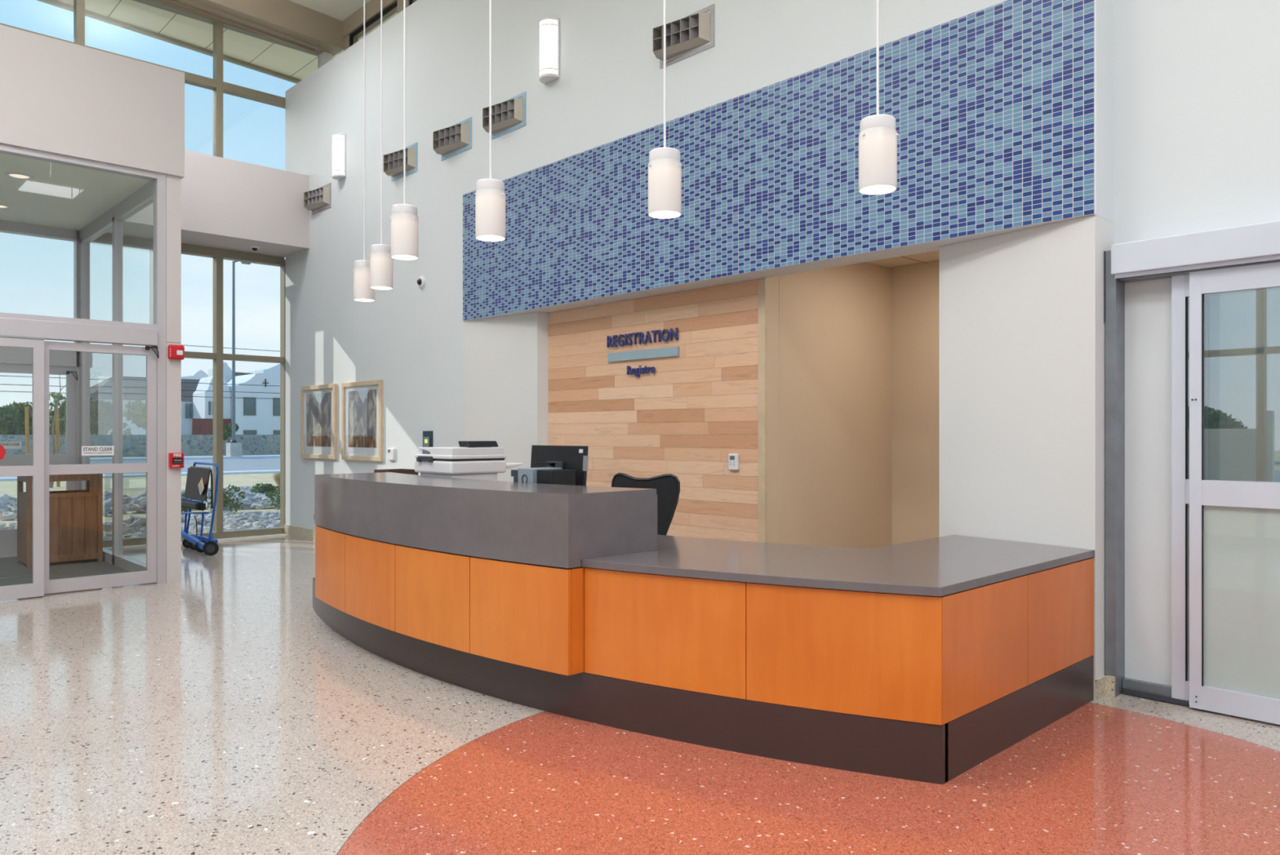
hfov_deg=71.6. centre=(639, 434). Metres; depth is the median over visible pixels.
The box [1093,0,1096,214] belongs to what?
trim
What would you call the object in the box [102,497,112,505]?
rock
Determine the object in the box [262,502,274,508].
rock
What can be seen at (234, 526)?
rock
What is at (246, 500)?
rock
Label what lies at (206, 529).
rock
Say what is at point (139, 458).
kerb
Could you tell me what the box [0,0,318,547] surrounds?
window
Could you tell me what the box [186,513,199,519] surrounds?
rock
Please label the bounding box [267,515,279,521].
rock
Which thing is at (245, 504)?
rock
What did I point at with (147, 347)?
sensor
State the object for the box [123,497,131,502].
rock
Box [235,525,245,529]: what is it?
rock
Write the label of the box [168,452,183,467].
fire alarm pull station
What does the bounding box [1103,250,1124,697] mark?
door frame
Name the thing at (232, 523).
rock
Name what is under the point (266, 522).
rock
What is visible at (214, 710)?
floor
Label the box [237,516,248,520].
rock
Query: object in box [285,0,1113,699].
wall
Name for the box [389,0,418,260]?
pendant lamp
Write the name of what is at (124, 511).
rock
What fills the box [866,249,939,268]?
ceiling
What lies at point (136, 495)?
rock
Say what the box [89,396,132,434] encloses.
tree
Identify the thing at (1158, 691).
baseboard
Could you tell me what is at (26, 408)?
stake
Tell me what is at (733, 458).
thermostat
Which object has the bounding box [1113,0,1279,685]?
wall
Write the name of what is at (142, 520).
rock
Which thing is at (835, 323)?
wall
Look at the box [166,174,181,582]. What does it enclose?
column
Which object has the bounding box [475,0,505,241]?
pendant lamp
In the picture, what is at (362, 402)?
print
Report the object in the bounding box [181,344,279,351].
overhead wire
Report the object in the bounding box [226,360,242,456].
street light
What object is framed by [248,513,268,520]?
rock
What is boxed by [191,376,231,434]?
building
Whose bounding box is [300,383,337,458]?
framed picture
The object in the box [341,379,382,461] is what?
framed picture
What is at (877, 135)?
pendant lamp
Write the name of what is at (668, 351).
sign
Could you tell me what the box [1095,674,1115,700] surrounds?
baseboard
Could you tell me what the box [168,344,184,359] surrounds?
fire alarm strobe
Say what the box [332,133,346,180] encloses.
wall sconce
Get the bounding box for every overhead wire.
[0,375,279,386]
[0,383,279,393]
[0,391,279,399]
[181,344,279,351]
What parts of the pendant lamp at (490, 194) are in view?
lamp shade, cord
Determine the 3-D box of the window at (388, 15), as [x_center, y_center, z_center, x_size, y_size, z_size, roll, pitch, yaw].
[-0.066,-4.540,8.068,0.140,1.780,11.350,0,0,-44]
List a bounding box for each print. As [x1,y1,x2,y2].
[306,391,331,446]
[348,388,376,447]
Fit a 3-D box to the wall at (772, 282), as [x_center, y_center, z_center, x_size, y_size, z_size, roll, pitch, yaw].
[0.051,-0.100,7.364,0.144,2.900,2.628,0,0,-44]
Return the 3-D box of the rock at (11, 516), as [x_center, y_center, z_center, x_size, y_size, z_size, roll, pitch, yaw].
[-11.068,1.463,15.522,0.271,0.155,0.191,0,0,4]
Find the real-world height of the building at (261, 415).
7.000 m
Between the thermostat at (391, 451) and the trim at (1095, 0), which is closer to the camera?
the trim at (1095, 0)
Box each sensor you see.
[66,370,77,380]
[145,345,159,358]
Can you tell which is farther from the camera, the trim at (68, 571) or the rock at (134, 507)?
the rock at (134, 507)
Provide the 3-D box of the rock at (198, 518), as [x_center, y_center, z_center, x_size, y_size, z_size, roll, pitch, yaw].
[-7.247,1.408,14.449,0.194,0.161,0.242,0,0,32]
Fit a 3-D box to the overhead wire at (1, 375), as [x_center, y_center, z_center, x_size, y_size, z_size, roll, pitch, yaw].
[-32.580,-3.760,55.744,150.001,0.758,0.044,0,0,-44]
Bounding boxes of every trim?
[0,571,73,578]
[162,0,319,53]
[318,51,332,68]
[342,0,397,37]
[349,0,412,46]
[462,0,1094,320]
[758,277,767,542]
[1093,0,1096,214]
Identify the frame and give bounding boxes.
[0,143,166,583]
[0,219,92,489]
[79,180,153,571]
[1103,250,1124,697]
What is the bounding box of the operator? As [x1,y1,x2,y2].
[0,317,157,346]
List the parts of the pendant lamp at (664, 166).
lamp shade, cord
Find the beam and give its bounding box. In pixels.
[173,0,343,57]
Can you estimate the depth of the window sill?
11.39 m
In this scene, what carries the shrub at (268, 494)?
on the rock fill
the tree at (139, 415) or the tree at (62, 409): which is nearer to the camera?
the tree at (62, 409)
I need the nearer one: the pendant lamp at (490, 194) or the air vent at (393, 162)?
the pendant lamp at (490, 194)
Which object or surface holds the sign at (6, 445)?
attached to the frame at (15, 355)
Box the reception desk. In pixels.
[312,524,1093,784]
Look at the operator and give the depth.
7.58 m
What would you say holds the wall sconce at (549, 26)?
attached to the wall at (609, 87)
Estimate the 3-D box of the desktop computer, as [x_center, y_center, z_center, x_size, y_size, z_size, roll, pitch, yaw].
[-0.569,0.392,5.234,0.224,0.388,0.370,0,0,-44]
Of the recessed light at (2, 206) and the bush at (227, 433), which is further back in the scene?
the bush at (227, 433)
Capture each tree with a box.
[0,404,29,435]
[2,400,51,434]
[48,391,96,434]
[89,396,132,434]
[123,400,146,429]
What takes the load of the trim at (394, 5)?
attached to the window at (388, 15)
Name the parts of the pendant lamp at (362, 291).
lamp shade, cord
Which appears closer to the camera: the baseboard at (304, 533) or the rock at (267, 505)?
the baseboard at (304, 533)
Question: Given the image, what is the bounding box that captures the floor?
[0,535,1279,854]
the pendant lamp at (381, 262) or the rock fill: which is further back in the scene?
the rock fill
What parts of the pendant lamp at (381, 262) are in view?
cord, lamp shade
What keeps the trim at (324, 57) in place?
attached to the wall at (609, 87)
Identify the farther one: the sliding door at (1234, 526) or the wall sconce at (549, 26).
the wall sconce at (549, 26)
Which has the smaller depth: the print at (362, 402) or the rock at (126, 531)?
the print at (362, 402)
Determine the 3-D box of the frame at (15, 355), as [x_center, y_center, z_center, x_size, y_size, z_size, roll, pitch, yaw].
[-7.087,-0.510,9.814,1.770,3.720,0.140,0,0,-44]
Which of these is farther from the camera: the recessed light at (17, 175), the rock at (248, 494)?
the rock at (248, 494)
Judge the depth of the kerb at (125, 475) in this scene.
33.02 m
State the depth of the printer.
5.95 m
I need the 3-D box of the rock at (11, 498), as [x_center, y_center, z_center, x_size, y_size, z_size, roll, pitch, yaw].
[-13.841,1.405,19.372,0.311,0.232,0.305,0,0,19]
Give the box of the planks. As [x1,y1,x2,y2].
[548,279,758,542]
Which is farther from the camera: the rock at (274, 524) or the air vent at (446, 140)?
the rock at (274, 524)
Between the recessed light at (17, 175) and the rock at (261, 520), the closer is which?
the recessed light at (17, 175)
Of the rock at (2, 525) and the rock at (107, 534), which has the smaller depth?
the rock at (107, 534)
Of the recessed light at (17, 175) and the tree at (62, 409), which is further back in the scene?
the tree at (62, 409)
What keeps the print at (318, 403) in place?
attached to the framed picture at (318, 403)
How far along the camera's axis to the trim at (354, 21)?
11.68 m
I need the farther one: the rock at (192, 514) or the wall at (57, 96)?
the rock at (192, 514)
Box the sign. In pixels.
[606,327,679,377]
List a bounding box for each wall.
[0,24,184,178]
[0,434,279,457]
[106,150,309,257]
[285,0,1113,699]
[548,275,778,543]
[778,262,892,548]
[892,261,939,544]
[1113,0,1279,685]
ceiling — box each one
[0,152,151,230]
[288,0,370,21]
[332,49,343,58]
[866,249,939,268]
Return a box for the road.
[7,457,279,476]
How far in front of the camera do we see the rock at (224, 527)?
13.32 m
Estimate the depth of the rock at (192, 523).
13.43 m
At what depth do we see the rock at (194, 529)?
13.03 m
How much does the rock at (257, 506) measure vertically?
0.138 m
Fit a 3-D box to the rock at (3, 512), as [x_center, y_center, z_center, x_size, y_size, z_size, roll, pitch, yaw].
[-11.299,1.454,16.006,0.369,0.162,0.267,0,0,2]
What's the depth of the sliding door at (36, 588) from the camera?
7.33 m
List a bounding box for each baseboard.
[284,524,315,541]
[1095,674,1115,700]
[1122,677,1189,706]
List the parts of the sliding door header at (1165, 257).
rail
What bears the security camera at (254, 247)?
attached to the wall at (229, 204)
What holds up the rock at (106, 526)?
on the ground
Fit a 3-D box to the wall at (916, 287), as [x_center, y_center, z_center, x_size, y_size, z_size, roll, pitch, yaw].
[2.963,-0.100,6.739,0.080,2.900,2.300,0,0,-44]
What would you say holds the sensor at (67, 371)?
attached to the frame at (15, 355)
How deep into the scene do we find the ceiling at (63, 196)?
8.65 m
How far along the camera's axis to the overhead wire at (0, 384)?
56.46 m
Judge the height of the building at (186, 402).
6.350 m
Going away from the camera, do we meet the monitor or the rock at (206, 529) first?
the monitor
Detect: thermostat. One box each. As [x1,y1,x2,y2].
[387,448,395,460]
[728,453,738,470]
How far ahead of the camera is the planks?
6.97 m
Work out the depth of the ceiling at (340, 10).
11.71 m
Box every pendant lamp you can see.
[352,0,374,301]
[368,0,393,289]
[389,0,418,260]
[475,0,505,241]
[648,0,681,218]
[858,0,898,195]
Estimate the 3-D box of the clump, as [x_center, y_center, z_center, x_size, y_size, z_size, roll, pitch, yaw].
[-9.674,1.252,24.232,0.984,0.496,1.005,0,0,7]
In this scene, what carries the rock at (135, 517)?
on the ground
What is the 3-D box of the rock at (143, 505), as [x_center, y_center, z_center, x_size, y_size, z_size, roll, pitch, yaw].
[-9.592,1.401,17.194,0.228,0.198,0.224,0,0,-31]
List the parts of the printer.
scanner lid, control panel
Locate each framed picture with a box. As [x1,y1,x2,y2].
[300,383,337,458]
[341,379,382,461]
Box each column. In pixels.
[149,249,153,324]
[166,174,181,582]
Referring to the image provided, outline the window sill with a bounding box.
[105,533,287,549]
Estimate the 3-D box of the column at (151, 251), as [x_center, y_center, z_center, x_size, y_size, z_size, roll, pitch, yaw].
[-6.495,-0.735,12.096,0.500,4.470,0.340,0,0,-44]
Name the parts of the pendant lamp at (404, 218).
lamp shade, cord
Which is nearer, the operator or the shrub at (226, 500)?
the operator
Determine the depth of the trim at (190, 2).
11.47 m
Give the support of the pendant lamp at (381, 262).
hanging from the ceiling at (340, 10)
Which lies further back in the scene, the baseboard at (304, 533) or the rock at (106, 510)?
the rock at (106, 510)
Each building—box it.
[61,376,199,434]
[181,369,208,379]
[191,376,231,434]
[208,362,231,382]
[226,372,279,434]
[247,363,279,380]
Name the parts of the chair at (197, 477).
rail, track rail, seat, backrest, track rail, push handle, axle arm, rail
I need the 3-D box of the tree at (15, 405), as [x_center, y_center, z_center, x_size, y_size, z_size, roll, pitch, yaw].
[-40.093,-0.355,57.913,3.725,3.743,3.481,0,0,38]
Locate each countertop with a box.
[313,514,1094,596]
[314,471,657,568]
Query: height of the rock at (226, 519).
0.154 m
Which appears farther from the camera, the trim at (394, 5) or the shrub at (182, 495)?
the shrub at (182, 495)
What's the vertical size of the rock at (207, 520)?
0.108 m
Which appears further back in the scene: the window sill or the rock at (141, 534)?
the rock at (141, 534)
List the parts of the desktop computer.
panel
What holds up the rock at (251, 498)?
on the rock fill
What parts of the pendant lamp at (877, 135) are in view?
lamp shade, cord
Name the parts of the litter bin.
post, post, panel, rail, lid, rail, rail, post, post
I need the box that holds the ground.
[0,472,279,537]
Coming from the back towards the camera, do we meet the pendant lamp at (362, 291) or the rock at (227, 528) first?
the rock at (227, 528)
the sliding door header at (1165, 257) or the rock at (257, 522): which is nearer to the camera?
the sliding door header at (1165, 257)
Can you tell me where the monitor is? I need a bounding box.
[530,444,588,485]
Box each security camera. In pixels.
[248,245,260,250]
[417,275,425,288]
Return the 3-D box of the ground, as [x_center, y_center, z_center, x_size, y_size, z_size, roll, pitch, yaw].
[-16.973,1.550,32.201,200.000,0.100,190.000,0,0,-44]
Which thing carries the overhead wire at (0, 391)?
attached to the utility pole
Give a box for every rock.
[0,493,15,501]
[0,494,9,503]
[0,509,8,515]
[0,513,16,520]
[0,522,6,528]
[2,511,17,518]
[8,522,17,527]
[10,505,17,512]
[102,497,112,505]
[102,506,111,515]
[102,523,112,531]
[104,531,112,537]
[110,506,126,513]
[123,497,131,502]
[123,526,135,534]
[124,518,141,528]
[129,515,141,520]
[130,494,140,498]
[130,532,146,537]
[131,504,146,513]
[138,517,146,524]
[139,501,146,508]
[182,520,195,528]
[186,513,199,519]
[186,515,201,522]
[193,527,200,532]
[202,526,213,532]
[204,517,211,524]
[222,522,234,527]
[222,524,231,529]
[224,518,234,523]
[224,527,234,530]
[229,524,236,528]
[231,501,252,507]
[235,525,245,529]
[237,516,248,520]
[240,496,256,501]
[243,497,254,503]
[244,492,253,497]
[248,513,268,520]
[253,503,265,509]
[253,520,267,526]
[257,517,273,523]
[258,499,266,503]
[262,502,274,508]
[262,520,271,524]
[264,522,278,527]
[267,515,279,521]
[271,520,279,526]
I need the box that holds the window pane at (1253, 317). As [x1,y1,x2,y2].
[1226,288,1279,481]
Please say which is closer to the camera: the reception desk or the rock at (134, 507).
the reception desk
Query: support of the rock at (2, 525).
on the ground
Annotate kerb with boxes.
[0,469,279,480]
[89,454,279,461]
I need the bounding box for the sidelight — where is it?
[0,363,75,556]
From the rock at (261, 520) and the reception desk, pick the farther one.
the rock at (261, 520)
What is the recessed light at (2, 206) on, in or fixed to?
in the ceiling at (63, 196)
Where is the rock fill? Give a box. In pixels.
[0,485,279,538]
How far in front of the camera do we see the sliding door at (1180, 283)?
4.43 m
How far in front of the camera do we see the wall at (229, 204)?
10.81 m
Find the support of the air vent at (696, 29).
in the wall at (609, 87)
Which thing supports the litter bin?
on the floor
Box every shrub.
[181,492,199,511]
[199,484,246,513]
[250,483,275,493]
[264,484,279,510]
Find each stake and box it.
[24,406,29,454]
[54,407,60,486]
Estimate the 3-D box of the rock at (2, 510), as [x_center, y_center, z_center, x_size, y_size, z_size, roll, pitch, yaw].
[-11.546,1.433,16.128,0.204,0.152,0.220,0,0,19]
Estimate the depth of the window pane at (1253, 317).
4.82 m
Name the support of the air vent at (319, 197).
in the wall at (609, 87)
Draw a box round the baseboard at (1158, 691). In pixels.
[1122,677,1189,706]
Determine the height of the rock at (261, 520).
0.165 m
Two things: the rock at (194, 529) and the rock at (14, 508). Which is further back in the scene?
the rock at (14, 508)
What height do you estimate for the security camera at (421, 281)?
0.130 m
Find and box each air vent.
[303,182,331,215]
[383,142,417,181]
[433,116,471,160]
[482,91,525,139]
[653,3,714,68]
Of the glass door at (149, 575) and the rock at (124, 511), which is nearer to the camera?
the glass door at (149, 575)
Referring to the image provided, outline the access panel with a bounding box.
[422,431,432,453]
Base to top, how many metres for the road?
0.014 m
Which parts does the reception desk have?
panel, panel, panel, panel, panel, panel, panel, panel, panel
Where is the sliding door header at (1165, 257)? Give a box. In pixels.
[1111,220,1279,282]
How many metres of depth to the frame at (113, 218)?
9.22 m
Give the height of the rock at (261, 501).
0.158 m
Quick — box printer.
[414,440,522,480]
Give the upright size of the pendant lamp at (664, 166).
4.700 m
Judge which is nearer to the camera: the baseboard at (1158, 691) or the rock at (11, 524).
the baseboard at (1158, 691)
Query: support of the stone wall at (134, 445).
on the ground
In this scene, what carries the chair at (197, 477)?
on the floor
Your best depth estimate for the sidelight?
10.14 m
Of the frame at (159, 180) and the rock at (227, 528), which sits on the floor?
the frame at (159, 180)
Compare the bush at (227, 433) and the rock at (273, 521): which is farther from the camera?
the bush at (227, 433)
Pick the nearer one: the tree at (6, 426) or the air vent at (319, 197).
the air vent at (319, 197)
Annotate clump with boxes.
[270,472,279,486]
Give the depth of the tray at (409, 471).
6.79 m
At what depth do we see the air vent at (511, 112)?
8.15 m
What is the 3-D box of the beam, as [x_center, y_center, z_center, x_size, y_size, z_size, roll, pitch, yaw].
[-7.144,-5.660,9.462,8.160,0.800,0.450,0,0,-44]
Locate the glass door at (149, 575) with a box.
[44,340,156,593]
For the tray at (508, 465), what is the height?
0.039 m
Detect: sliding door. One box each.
[0,337,44,599]
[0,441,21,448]
[1171,274,1279,704]
[1189,262,1279,724]
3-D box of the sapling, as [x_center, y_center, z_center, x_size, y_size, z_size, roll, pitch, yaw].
[-16.531,-0.147,25.122,1.495,3.307,0.647,0,0,-26]
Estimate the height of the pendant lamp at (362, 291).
4.700 m
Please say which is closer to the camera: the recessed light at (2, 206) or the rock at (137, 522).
the recessed light at (2, 206)
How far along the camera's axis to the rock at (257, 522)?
13.72 m
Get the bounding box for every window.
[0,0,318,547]
[343,0,417,50]
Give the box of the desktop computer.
[511,466,575,484]
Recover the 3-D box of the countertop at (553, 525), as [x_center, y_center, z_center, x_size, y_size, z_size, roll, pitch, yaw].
[-1.129,0.449,5.283,0.715,0.344,2.785,0,0,-44]
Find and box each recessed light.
[0,204,11,208]
[4,172,34,180]
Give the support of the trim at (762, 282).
attached to the wall at (772, 282)
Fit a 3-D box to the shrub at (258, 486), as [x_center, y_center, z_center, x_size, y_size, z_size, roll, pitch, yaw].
[-9.104,1.353,21.435,0.651,0.368,0.528,0,0,-44]
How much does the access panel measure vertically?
0.387 m
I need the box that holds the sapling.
[24,374,66,488]
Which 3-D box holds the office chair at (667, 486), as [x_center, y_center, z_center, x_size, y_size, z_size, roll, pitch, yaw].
[-0.098,0.801,5.580,0.627,1.096,0.586,0,0,28]
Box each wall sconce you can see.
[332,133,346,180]
[539,16,559,84]
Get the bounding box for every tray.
[373,468,418,475]
[506,462,522,468]
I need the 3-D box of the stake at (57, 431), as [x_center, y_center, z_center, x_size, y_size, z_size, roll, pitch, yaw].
[-16.669,0.365,25.419,0.086,2.272,0.128,0,0,24]
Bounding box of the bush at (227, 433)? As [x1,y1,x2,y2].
[222,422,239,442]
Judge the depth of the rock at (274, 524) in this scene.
13.83 m
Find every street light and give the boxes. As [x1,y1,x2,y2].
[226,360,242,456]
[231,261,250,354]
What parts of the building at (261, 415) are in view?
pane, pane, pane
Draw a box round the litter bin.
[17,473,102,567]
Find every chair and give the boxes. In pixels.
[181,462,218,555]
[611,472,679,535]

